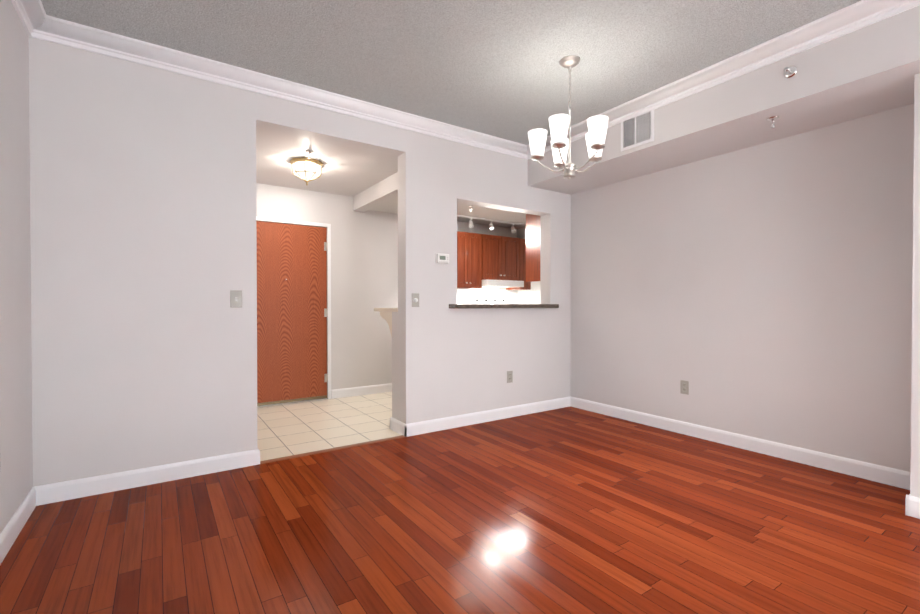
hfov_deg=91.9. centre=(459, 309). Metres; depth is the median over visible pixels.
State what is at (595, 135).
chandelier
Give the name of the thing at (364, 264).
wall
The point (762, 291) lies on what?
wall
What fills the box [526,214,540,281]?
upper cabinet
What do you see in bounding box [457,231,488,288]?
upper cabinet
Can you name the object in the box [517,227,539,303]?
wall
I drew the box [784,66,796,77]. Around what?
sprinkler
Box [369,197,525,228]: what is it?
ceiling
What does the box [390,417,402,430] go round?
baseboard
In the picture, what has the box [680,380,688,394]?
electrical outlet
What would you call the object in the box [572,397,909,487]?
baseboard
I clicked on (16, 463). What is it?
wall
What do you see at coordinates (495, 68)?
ceiling
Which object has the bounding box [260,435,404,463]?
threshold strip
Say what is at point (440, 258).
thermostat
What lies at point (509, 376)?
electrical outlet
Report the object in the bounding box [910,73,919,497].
column
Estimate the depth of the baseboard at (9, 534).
2.15 m
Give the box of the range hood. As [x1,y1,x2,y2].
[482,279,523,287]
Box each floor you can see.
[0,406,919,613]
[257,392,400,460]
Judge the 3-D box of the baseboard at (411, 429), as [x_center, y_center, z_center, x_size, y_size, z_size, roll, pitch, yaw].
[0.360,1.018,4.309,1.995,0.105,0.015,0,1,-34]
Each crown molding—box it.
[11,0,50,41]
[51,16,526,158]
[527,0,919,159]
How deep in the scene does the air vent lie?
3.47 m
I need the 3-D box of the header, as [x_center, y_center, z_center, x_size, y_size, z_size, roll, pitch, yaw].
[-0.762,-1.279,4.743,0.140,0.170,1.703,0,1,-34]
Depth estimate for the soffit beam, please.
2.83 m
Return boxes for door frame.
[256,216,330,398]
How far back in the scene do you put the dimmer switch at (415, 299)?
3.79 m
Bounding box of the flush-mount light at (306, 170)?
[289,157,323,184]
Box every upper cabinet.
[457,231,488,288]
[489,235,520,280]
[506,239,530,289]
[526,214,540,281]
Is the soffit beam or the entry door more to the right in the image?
the soffit beam
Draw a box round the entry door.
[256,221,327,405]
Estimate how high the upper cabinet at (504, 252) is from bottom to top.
0.627 m
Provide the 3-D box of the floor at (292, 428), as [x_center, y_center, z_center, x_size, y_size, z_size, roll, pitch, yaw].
[-0.396,1.094,5.020,4.550,0.060,2.010,0,1,-34]
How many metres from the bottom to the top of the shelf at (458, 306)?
0.040 m
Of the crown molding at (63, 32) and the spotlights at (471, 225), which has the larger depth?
the spotlights at (471, 225)
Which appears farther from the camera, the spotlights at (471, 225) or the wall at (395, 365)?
the spotlights at (471, 225)
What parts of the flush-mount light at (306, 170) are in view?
foyer light glass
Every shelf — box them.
[374,308,397,336]
[449,304,558,308]
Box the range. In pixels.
[468,293,509,303]
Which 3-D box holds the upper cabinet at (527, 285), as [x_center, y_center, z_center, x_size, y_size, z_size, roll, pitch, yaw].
[0.854,-0.668,6.685,0.280,0.750,0.312,0,1,-34]
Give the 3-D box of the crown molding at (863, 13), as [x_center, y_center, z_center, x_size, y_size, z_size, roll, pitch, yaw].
[2.532,-1.541,1.710,0.087,0.103,6.710,0,1,-34]
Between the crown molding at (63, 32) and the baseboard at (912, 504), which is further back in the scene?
the crown molding at (63, 32)
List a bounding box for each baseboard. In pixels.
[0,486,39,564]
[40,449,259,504]
[331,383,391,398]
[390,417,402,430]
[400,396,571,436]
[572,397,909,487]
[905,494,919,518]
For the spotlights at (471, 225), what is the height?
0.150 m
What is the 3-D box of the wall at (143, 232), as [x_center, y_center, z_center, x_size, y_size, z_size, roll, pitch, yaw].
[-0.619,-0.268,3.731,4.630,2.690,0.150,0,1,-34]
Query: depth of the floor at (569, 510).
2.15 m
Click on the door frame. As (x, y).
(328, 226)
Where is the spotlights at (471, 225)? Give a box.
[457,215,525,232]
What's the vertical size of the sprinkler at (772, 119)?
0.060 m
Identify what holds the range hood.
attached to the upper cabinet at (527, 285)
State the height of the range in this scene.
1.279 m
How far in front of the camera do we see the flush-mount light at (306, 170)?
4.03 m
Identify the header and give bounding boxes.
[353,172,397,211]
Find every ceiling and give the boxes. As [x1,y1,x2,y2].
[41,0,860,144]
[256,128,397,196]
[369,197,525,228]
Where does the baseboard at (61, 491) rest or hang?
attached to the wall at (143, 232)
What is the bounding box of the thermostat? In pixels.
[435,253,448,263]
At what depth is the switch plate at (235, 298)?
3.02 m
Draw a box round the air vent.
[621,109,653,151]
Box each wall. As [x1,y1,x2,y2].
[0,0,32,533]
[29,37,570,486]
[256,183,516,398]
[392,312,397,419]
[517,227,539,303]
[570,103,913,471]
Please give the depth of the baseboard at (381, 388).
5.48 m
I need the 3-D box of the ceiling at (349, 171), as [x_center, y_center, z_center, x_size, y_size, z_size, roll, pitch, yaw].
[-0.438,-1.547,5.055,4.550,0.360,1.860,0,1,-34]
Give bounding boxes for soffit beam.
[528,5,919,194]
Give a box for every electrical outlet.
[507,371,512,382]
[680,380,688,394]
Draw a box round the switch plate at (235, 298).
[230,290,241,307]
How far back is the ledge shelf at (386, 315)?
4.05 m
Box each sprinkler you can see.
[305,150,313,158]
[767,116,778,127]
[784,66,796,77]
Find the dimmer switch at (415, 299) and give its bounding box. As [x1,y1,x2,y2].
[412,293,418,306]
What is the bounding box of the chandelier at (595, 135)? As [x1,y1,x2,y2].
[528,55,608,178]

